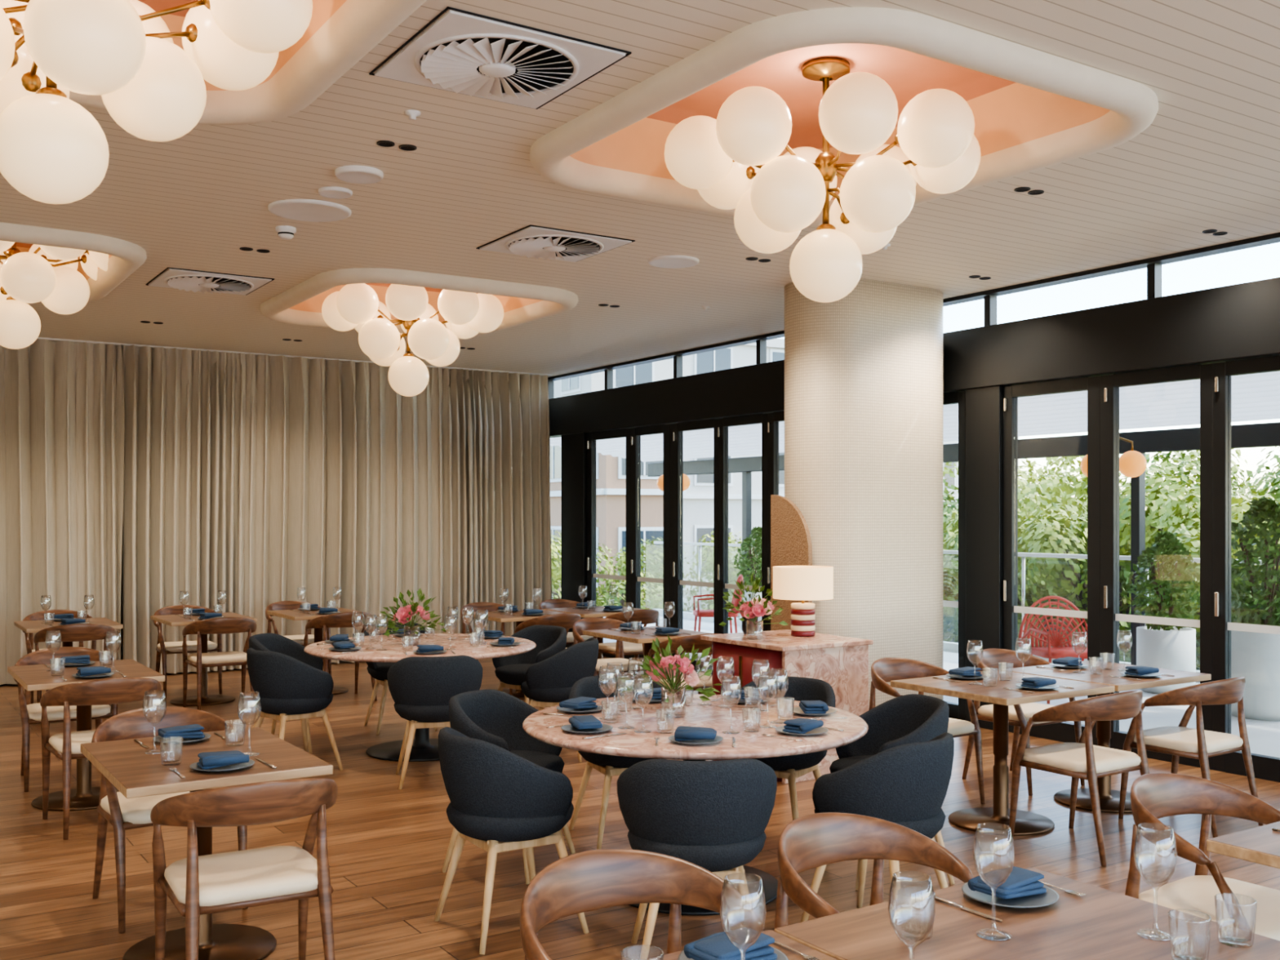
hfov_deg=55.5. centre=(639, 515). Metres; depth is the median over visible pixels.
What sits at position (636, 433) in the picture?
door
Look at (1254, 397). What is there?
awning
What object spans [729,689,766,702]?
folded napkin
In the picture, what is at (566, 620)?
dining chair
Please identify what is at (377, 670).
tub chair
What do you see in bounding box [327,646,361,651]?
dinner plate
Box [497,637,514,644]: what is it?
folded napkin
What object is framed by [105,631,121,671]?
wine glass
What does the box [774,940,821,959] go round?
fork
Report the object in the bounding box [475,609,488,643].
wine glass
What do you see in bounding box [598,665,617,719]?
wine glass
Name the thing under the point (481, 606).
dining chair
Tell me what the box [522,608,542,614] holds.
folded napkin
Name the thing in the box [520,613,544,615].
dinner plate
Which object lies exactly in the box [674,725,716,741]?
folded napkin
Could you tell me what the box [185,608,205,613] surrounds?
folded napkin
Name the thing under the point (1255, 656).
potted shrub
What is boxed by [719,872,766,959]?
wine glass
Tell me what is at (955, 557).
street tree
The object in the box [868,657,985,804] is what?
dining chair
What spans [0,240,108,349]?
chandelier
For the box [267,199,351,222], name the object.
ceiling speaker
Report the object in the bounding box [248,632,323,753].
tub chair
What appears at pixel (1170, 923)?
water tumbler
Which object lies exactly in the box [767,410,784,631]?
door
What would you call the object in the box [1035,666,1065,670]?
table knife
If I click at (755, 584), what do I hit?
flower vase
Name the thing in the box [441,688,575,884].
tub chair
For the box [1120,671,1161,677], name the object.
dinner plate
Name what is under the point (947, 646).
glass balustrade
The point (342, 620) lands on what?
dining chair
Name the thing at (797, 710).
dinner plate
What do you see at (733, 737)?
table knife
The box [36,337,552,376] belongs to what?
rail
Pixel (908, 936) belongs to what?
water tumbler
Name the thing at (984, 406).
column
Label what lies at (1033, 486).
street tree
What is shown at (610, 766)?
tub chair
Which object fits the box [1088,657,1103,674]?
water tumbler
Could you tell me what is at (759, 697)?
water tumbler
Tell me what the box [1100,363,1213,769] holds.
door
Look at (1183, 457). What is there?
street tree
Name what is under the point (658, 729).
water tumbler
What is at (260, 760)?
table knife
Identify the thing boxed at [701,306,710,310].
sprinkler
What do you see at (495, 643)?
dinner plate
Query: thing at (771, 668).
wine glass
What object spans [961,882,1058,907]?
dinner plate
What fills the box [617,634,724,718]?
flower vase
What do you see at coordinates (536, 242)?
ceiling vent
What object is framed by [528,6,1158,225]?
ceiling
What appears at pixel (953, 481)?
apartment building
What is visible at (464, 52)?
ceiling vent
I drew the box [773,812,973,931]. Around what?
dining chair
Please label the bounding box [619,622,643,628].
folded napkin
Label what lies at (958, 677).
dinner plate
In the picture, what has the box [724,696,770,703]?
dinner plate
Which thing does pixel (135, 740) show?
table knife
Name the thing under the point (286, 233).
smoke detector
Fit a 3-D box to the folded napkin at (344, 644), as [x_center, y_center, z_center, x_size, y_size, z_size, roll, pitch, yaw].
[-1.984,0.866,8.133,0.116,0.045,0.162,0,0,-32]
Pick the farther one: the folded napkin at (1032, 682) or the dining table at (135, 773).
the folded napkin at (1032, 682)
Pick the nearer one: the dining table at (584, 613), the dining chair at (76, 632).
the dining chair at (76, 632)
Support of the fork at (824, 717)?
on the marble table at (632, 744)
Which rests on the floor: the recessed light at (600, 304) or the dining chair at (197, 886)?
the dining chair at (197, 886)
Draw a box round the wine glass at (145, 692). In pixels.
[142,689,166,754]
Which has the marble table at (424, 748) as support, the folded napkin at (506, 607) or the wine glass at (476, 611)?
the wine glass at (476, 611)
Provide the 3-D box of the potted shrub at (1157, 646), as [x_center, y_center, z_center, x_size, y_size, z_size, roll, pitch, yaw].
[5.004,0.902,11.556,0.711,1.535,0.666,0,0,-10]
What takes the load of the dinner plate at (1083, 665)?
on the dining table at (1109, 799)
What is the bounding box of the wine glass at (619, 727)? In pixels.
[616,672,636,728]
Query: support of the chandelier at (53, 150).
hanging from the ceiling at (339, 33)
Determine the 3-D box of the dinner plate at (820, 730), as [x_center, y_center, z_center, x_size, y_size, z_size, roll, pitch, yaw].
[0.671,0.892,5.038,0.220,0.015,0.220,0,0,-33]
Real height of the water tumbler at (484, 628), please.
0.093 m
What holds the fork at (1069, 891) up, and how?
on the dining table at (1100, 923)
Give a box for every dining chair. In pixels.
[13,646,118,791]
[22,609,96,703]
[33,623,115,726]
[40,677,161,839]
[91,706,248,933]
[150,777,337,959]
[152,604,222,698]
[182,617,256,711]
[265,600,331,675]
[303,611,377,701]
[460,601,506,682]
[509,613,581,695]
[520,848,764,959]
[538,599,593,644]
[572,617,644,675]
[593,608,658,674]
[644,633,722,694]
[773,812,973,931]
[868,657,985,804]
[961,648,1084,795]
[1008,689,1162,866]
[1118,676,1263,837]
[1124,773,1279,941]
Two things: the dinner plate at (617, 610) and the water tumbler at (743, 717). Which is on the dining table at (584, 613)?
the dinner plate at (617, 610)
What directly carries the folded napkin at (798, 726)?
on the dinner plate at (820, 730)
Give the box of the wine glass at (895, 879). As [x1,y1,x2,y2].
[888,871,935,959]
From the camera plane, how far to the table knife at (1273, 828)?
3.47 m
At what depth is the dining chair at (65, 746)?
6.33 m
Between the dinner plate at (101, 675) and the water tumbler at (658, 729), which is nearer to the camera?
the water tumbler at (658, 729)
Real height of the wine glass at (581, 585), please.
0.233 m
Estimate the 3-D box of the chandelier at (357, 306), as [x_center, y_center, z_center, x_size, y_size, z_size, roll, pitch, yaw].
[-1.906,-1.538,10.231,1.426,1.093,1.380,0,0,22]
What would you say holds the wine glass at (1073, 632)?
on the dining table at (1109, 799)
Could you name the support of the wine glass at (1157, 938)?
on the dining table at (1100, 923)
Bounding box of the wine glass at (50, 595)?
[40,595,51,623]
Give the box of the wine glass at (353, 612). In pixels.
[351,612,364,645]
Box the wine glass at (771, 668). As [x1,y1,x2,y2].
[768,668,788,724]
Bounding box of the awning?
[550,371,1279,665]
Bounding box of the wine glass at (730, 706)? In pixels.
[715,657,734,707]
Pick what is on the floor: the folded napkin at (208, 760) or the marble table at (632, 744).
the marble table at (632, 744)
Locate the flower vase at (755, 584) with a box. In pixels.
[721,571,782,634]
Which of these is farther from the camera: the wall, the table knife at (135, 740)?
the wall
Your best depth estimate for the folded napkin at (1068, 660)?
7.19 m
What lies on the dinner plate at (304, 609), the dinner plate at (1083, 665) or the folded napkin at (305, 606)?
the folded napkin at (305, 606)
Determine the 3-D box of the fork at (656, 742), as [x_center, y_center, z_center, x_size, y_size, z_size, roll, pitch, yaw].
[0.067,0.897,4.838,0.020,0.006,0.190,0,0,1]
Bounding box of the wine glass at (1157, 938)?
[1133,822,1177,941]
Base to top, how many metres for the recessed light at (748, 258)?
0.006 m
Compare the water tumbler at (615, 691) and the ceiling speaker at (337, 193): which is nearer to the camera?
the water tumbler at (615, 691)
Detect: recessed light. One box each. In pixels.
[140,320,163,324]
[239,247,270,253]
[282,338,302,341]
[376,140,417,151]
[598,303,619,307]
[746,257,770,262]
[968,275,991,279]
[1013,186,1044,195]
[1202,229,1227,235]
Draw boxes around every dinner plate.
[48,617,76,621]
[55,660,95,666]
[71,671,114,678]
[152,733,210,743]
[182,612,207,615]
[189,759,254,772]
[196,616,222,619]
[297,608,318,610]
[315,611,340,614]
[324,639,355,643]
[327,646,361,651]
[393,632,422,636]
[413,649,446,654]
[475,635,504,638]
[489,641,520,646]
[496,609,519,612]
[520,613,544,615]
[555,705,603,713]
[560,724,613,733]
[575,605,596,608]
[600,608,623,611]
[618,626,645,630]
[627,695,672,702]
[652,631,680,635]
[668,734,723,745]
[678,946,788,959]
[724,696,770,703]
[775,725,828,735]
[787,706,836,715]
[946,673,986,679]
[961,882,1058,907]
[1015,683,1059,689]
[1048,662,1088,668]
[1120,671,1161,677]
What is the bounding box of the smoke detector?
[275,225,296,239]
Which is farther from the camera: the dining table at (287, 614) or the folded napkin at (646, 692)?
the dining table at (287, 614)
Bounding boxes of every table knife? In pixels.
[133,738,149,748]
[255,757,276,768]
[339,650,368,653]
[542,712,576,715]
[582,733,626,739]
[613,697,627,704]
[732,736,735,747]
[825,727,844,731]
[927,894,1002,921]
[932,676,959,681]
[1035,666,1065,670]
[1271,827,1279,831]
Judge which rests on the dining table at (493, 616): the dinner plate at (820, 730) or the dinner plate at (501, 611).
the dinner plate at (501, 611)
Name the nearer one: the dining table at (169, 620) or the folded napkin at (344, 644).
the folded napkin at (344, 644)
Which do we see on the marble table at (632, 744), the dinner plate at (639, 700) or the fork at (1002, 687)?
the dinner plate at (639, 700)
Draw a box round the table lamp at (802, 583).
[773,565,833,636]
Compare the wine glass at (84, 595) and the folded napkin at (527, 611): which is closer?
the wine glass at (84, 595)
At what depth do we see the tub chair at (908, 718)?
5.80 m
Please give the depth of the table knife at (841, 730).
5.10 m
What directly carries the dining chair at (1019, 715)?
on the floor
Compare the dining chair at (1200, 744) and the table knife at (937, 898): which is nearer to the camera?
the table knife at (937, 898)
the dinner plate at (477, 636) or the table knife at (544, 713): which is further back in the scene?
the dinner plate at (477, 636)
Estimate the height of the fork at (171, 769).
0.006 m
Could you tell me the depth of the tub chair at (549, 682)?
8.17 m
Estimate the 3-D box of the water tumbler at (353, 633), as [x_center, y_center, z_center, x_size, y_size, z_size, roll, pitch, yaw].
[-1.934,0.853,8.354,0.081,0.093,0.080,0,0,-33]
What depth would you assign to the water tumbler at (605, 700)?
5.29 m
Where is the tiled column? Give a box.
[784,278,942,708]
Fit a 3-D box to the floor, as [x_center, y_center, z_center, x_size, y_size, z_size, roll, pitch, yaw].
[-1.139,1.700,5.913,10.550,0.100,16.150,0,0,-33]
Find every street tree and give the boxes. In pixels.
[551,530,689,612]
[683,530,761,617]
[942,458,1275,670]
[942,461,1130,649]
[942,462,1061,647]
[942,502,1123,650]
[1026,446,1279,640]
[1075,458,1279,662]
[1122,476,1279,670]
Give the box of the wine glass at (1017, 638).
[1015,638,1031,681]
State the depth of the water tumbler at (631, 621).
9.29 m
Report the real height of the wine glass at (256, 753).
0.233 m
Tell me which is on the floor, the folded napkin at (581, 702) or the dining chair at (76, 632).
the dining chair at (76, 632)
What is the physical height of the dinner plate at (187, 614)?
0.015 m
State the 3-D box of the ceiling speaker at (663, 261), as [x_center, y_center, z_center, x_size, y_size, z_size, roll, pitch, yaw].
[0.230,-1.740,8.327,0.350,0.020,0.350,0,0,-33]
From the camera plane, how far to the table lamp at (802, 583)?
7.98 m
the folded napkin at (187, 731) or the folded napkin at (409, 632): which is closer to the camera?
the folded napkin at (187, 731)
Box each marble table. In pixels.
[303,633,536,761]
[522,693,868,915]
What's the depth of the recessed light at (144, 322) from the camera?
10.97 m
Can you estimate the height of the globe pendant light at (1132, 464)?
0.955 m
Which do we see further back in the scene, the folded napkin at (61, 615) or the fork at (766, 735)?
the folded napkin at (61, 615)
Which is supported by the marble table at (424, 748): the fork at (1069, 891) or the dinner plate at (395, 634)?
the dinner plate at (395, 634)
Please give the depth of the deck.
10.01 m
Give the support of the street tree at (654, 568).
on the ground
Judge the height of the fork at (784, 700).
0.006 m
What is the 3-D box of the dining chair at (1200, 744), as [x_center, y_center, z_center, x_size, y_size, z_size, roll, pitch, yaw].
[2.977,1.248,6.563,0.602,0.808,0.549,0,0,-35]
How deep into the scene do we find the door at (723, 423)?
12.31 m
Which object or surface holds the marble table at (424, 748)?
on the floor
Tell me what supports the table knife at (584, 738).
on the marble table at (632, 744)
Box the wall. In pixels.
[120,349,123,659]
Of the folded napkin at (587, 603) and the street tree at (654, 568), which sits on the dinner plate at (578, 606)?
the folded napkin at (587, 603)
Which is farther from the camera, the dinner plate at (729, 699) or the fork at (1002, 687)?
the fork at (1002, 687)
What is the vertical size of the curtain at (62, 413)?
3.365 m
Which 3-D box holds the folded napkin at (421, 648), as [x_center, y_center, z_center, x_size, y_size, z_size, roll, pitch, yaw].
[-1.373,0.866,7.952,0.162,0.045,0.116,0,0,-22]
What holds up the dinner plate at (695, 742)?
on the marble table at (632, 744)
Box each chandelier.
[0,0,312,204]
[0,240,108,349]
[321,283,503,396]
[664,57,981,302]
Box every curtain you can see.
[0,338,124,684]
[120,345,551,674]
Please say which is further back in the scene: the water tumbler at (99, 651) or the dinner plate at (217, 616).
the dinner plate at (217, 616)
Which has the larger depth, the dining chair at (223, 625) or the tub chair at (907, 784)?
the dining chair at (223, 625)
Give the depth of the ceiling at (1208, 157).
6.70 m
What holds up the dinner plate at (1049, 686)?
on the dining table at (992, 819)
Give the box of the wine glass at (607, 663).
[605,662,624,715]
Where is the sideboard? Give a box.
[700,629,873,783]
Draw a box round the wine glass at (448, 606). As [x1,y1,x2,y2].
[446,606,458,639]
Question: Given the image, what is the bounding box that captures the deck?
[603,615,1279,757]
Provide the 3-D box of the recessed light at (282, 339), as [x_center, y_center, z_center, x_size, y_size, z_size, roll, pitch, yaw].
[-3.454,-1.747,12.073,0.194,0.006,0.084,0,0,-33]
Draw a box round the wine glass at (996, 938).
[973,822,1014,941]
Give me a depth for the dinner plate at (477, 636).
8.93 m
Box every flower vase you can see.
[376,588,449,645]
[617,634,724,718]
[719,594,787,639]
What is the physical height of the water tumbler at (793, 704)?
0.093 m
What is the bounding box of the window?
[547,263,1161,399]
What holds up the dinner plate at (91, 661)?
on the dining table at (31, 677)
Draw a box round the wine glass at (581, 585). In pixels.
[578,585,586,609]
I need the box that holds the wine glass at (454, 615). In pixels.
[444,614,457,649]
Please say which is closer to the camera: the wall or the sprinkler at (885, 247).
the sprinkler at (885, 247)
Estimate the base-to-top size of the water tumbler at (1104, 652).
0.093 m
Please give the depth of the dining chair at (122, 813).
5.18 m
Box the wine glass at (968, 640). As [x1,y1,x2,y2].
[966,640,982,684]
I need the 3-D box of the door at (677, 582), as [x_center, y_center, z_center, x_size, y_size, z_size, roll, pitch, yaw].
[0.579,0.328,12.745,0.100,2.645,0.860,0,0,-33]
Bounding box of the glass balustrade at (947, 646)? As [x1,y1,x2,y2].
[646,541,1263,672]
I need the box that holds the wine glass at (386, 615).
[375,614,387,650]
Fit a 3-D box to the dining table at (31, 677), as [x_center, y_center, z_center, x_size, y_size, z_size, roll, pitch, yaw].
[-3.231,1.275,7.062,0.700,0.750,0.950,0,0,-33]
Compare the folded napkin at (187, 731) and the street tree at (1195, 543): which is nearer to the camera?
the folded napkin at (187, 731)
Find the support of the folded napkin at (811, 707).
on the dinner plate at (797, 710)
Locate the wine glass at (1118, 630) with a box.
[1116,630,1132,671]
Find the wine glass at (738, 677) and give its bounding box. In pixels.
[720,675,741,733]
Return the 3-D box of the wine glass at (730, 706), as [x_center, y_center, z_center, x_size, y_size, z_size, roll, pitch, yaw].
[0.403,0.783,5.738,0.086,0.233,0.086,0,0,-33]
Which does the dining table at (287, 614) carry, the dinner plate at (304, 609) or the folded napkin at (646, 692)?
the dinner plate at (304, 609)
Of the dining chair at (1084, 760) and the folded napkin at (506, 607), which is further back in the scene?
the folded napkin at (506, 607)
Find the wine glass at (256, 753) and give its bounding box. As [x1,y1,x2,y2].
[237,691,261,755]
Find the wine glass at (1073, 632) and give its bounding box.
[1071,631,1087,673]
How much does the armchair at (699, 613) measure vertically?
0.923 m
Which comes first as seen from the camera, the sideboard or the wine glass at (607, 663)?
the wine glass at (607, 663)
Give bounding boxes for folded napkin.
[52,613,73,618]
[60,618,85,624]
[60,654,89,663]
[75,666,111,676]
[157,724,204,738]
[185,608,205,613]
[196,750,248,769]
[199,612,222,617]
[300,604,318,608]
[318,607,337,613]
[329,634,349,640]
[332,640,355,648]
[395,628,420,635]
[416,644,444,653]
[477,630,502,637]
[497,605,518,610]
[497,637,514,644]
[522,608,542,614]
[559,696,597,709]
[568,715,602,729]
[576,601,595,606]
[603,605,622,610]
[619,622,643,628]
[631,687,667,699]
[654,626,679,634]
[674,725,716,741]
[683,927,777,959]
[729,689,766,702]
[782,718,823,733]
[799,700,828,714]
[948,666,982,675]
[967,866,1046,899]
[1020,676,1056,688]
[1052,656,1082,665]
[1124,666,1159,675]
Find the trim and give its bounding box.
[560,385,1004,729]
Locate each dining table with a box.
[7,658,164,811]
[13,617,123,646]
[80,727,333,959]
[150,612,257,706]
[266,607,371,694]
[462,608,564,698]
[542,605,641,675]
[582,626,710,671]
[644,929,837,959]
[774,866,1279,959]
[890,670,1114,835]
[999,660,1211,813]
[1206,821,1279,868]
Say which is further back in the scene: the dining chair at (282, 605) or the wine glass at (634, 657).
the dining chair at (282, 605)
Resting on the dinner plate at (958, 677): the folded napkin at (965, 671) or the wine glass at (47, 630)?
the folded napkin at (965, 671)
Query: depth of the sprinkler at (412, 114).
5.25 m
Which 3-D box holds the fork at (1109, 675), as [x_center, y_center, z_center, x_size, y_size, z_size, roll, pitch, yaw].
[2.684,0.897,6.733,0.020,0.006,0.190,0,0,-36]
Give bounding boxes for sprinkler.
[404,109,420,120]
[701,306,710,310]
[882,243,890,249]
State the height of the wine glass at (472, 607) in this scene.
0.233 m
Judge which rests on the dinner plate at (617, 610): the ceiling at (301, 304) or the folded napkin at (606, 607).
the folded napkin at (606, 607)
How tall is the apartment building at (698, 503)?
11.800 m
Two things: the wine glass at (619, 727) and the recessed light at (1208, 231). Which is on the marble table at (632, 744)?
the wine glass at (619, 727)
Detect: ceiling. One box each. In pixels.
[0,0,1279,377]
[0,222,146,302]
[69,0,426,124]
[259,267,577,335]
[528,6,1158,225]
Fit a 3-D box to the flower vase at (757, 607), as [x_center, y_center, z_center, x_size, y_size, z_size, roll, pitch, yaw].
[0.749,0.649,7.894,0.439,0.300,0.354,0,0,-18]
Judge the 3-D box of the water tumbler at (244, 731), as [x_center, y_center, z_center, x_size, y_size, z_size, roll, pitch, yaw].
[-1.592,0.853,4.779,0.081,0.093,0.080,0,0,-33]
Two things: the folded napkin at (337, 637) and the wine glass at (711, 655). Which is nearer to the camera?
the wine glass at (711, 655)
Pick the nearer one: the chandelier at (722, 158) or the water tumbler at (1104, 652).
the chandelier at (722, 158)
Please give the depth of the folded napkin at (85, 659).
7.29 m
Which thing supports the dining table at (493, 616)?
on the floor
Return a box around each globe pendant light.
[656,473,690,491]
[1080,436,1146,477]
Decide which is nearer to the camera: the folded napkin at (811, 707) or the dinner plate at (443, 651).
the folded napkin at (811, 707)
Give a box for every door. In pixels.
[586,428,631,659]
[631,423,671,662]
[670,418,718,674]
[717,413,767,633]
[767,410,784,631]
[942,391,965,720]
[1003,376,1100,745]
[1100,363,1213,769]
[1213,355,1279,782]
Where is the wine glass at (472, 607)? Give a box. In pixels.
[462,607,474,639]
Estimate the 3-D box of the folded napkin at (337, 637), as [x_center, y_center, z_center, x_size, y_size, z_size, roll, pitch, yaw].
[-2.134,0.866,8.621,0.116,0.045,0.162,0,0,-2]
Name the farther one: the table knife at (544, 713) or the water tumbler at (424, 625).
the water tumbler at (424, 625)
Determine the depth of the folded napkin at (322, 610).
11.13 m
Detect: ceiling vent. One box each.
[146,267,274,295]
[368,6,631,109]
[475,225,635,262]
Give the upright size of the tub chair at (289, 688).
0.803 m
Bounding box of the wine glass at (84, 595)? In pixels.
[83,595,94,622]
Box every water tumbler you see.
[49,657,65,675]
[98,651,113,667]
[159,736,182,765]
[224,719,245,746]
[352,633,364,647]
[368,628,380,641]
[424,625,435,638]
[468,632,479,647]
[473,627,484,641]
[601,699,619,723]
[615,690,632,711]
[620,944,663,959]
[631,621,640,634]
[655,708,675,733]
[677,685,693,706]
[742,707,760,732]
[743,686,760,708]
[776,697,794,719]
[897,886,935,940]
[982,667,997,686]
[998,662,1013,680]
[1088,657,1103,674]
[1100,652,1115,670]
[1168,909,1211,959]
[1214,893,1257,948]
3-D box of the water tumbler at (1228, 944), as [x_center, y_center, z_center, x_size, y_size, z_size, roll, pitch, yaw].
[1.255,0.853,2.561,0.081,0.093,0.080,0,0,-33]
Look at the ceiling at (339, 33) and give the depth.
4.63 m
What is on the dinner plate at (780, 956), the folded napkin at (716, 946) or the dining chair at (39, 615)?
the folded napkin at (716, 946)
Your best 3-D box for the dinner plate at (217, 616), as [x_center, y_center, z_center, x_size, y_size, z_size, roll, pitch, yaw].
[-3.752,0.892,10.608,0.220,0.015,0.220,0,0,-33]
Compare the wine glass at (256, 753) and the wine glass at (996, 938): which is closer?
the wine glass at (996, 938)
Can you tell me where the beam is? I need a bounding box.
[547,232,1279,437]
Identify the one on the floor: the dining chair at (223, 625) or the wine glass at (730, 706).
the dining chair at (223, 625)
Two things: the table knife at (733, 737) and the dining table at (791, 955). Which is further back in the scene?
the table knife at (733, 737)
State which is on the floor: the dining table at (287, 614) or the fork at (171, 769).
the dining table at (287, 614)
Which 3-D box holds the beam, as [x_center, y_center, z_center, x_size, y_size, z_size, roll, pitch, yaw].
[3.213,-1.375,8.750,0.200,0.750,16.150,0,0,-33]
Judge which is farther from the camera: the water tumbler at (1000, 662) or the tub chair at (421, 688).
the tub chair at (421, 688)
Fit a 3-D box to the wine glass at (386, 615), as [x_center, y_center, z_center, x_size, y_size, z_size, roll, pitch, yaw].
[-1.736,0.783,8.166,0.086,0.233,0.086,0,0,-33]
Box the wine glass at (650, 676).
[632,675,653,733]
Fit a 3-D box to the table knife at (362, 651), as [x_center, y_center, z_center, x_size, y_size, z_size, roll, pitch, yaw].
[-1.879,0.896,8.024,0.215,0.008,0.014,0,0,-39]
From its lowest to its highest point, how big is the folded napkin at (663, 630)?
0.045 m
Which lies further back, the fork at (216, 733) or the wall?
the wall
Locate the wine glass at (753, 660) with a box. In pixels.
[751,659,769,711]
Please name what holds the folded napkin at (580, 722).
on the dinner plate at (568, 727)
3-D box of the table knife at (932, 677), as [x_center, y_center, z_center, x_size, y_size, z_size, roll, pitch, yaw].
[1.683,0.896,6.663,0.014,0.008,0.215,0,0,-30]
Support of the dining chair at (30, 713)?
on the floor
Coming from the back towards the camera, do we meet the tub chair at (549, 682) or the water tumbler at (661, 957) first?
the tub chair at (549, 682)
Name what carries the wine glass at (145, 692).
on the dining table at (135, 773)
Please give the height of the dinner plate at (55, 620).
0.015 m
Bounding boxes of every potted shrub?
[733,525,761,632]
[1126,530,1199,693]
[1231,495,1279,720]
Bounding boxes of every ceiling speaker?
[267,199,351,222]
[318,186,352,199]
[334,164,383,183]
[648,255,698,268]
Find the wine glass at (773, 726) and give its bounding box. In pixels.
[757,671,777,728]
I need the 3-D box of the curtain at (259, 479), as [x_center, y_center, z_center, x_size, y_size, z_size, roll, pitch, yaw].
[-3.188,-0.052,13.675,4.936,3.365,0.333,0,0,-33]
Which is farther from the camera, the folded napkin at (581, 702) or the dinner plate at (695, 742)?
the folded napkin at (581, 702)
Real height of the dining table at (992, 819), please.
0.750 m
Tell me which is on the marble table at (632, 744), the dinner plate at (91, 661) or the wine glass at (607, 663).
the wine glass at (607, 663)
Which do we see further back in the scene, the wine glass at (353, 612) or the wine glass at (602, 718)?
the wine glass at (353, 612)
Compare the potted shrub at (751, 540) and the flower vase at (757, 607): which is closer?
the flower vase at (757, 607)
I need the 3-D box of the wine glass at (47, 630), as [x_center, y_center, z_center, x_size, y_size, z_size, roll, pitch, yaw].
[-3.411,0.783,7.065,0.086,0.233,0.086,0,0,-33]
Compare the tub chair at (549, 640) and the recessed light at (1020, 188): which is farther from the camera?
the tub chair at (549, 640)
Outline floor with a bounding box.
[0,656,1279,959]
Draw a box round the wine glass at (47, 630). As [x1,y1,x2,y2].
[44,630,61,671]
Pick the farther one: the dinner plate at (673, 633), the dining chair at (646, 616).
the dining chair at (646, 616)
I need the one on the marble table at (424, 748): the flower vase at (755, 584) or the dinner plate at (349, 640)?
the dinner plate at (349, 640)
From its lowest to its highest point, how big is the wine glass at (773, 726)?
0.233 m
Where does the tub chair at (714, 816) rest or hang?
on the floor
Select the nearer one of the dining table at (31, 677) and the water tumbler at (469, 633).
the dining table at (31, 677)
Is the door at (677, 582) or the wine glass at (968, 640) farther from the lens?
the door at (677, 582)
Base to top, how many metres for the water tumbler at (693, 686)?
0.093 m
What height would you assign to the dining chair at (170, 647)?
0.808 m
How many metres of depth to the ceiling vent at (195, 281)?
8.96 m
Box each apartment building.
[550,445,686,608]
[554,338,784,612]
[942,436,1020,538]
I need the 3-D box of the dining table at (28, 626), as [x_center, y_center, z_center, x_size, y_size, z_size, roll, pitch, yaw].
[-4.818,1.275,10.229,0.720,0.750,0.850,0,0,-33]
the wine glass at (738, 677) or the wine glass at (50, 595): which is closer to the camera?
the wine glass at (738, 677)
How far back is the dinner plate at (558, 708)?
5.59 m
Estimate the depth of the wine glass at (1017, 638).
6.61 m
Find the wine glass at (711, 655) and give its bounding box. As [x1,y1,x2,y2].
[695,655,713,705]
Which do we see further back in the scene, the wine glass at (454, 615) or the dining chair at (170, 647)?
the dining chair at (170, 647)
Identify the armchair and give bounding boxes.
[693,574,742,633]
[1018,595,1087,703]
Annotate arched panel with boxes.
[770,494,812,631]
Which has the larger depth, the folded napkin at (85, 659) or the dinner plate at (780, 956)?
the folded napkin at (85, 659)
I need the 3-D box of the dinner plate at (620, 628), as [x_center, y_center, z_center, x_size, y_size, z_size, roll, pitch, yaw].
[-0.062,0.892,9.617,0.220,0.015,0.220,0,0,-33]
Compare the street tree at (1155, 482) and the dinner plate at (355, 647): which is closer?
the dinner plate at (355, 647)
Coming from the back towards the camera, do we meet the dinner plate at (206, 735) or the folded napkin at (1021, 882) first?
the dinner plate at (206, 735)
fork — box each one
[168,767,186,777]
[213,732,229,739]
[654,736,659,746]
[762,733,802,741]
[768,700,785,706]
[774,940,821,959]
[808,717,847,719]
[1002,687,1033,693]
[1037,880,1085,896]
[1109,675,1140,679]
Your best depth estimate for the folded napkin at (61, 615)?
10.41 m
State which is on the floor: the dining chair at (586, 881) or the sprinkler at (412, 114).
the dining chair at (586, 881)
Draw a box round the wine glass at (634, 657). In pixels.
[626,657,645,709]
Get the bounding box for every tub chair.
[246,647,343,770]
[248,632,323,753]
[362,622,437,735]
[387,655,482,789]
[433,726,589,954]
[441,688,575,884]
[492,625,566,704]
[520,637,598,762]
[568,674,672,848]
[617,758,777,959]
[738,675,835,820]
[800,732,954,922]
[829,693,955,890]
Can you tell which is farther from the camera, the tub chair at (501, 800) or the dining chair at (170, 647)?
the dining chair at (170, 647)
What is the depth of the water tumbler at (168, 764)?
4.40 m
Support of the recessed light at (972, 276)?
in the ceiling at (1208, 157)
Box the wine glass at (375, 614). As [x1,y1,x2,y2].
[364,613,377,648]
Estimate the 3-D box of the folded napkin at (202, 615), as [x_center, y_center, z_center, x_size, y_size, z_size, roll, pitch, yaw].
[-3.745,0.866,10.603,0.116,0.045,0.162,0,0,40]
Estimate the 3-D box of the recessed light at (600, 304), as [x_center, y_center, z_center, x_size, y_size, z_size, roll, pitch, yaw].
[-0.257,-1.747,10.099,0.194,0.006,0.084,0,0,-33]
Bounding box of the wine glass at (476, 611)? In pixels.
[475,611,487,644]
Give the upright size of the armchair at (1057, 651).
0.923 m
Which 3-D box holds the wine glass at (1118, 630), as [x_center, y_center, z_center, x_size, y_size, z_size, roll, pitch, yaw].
[2.823,0.783,7.080,0.086,0.233,0.086,0,0,-33]

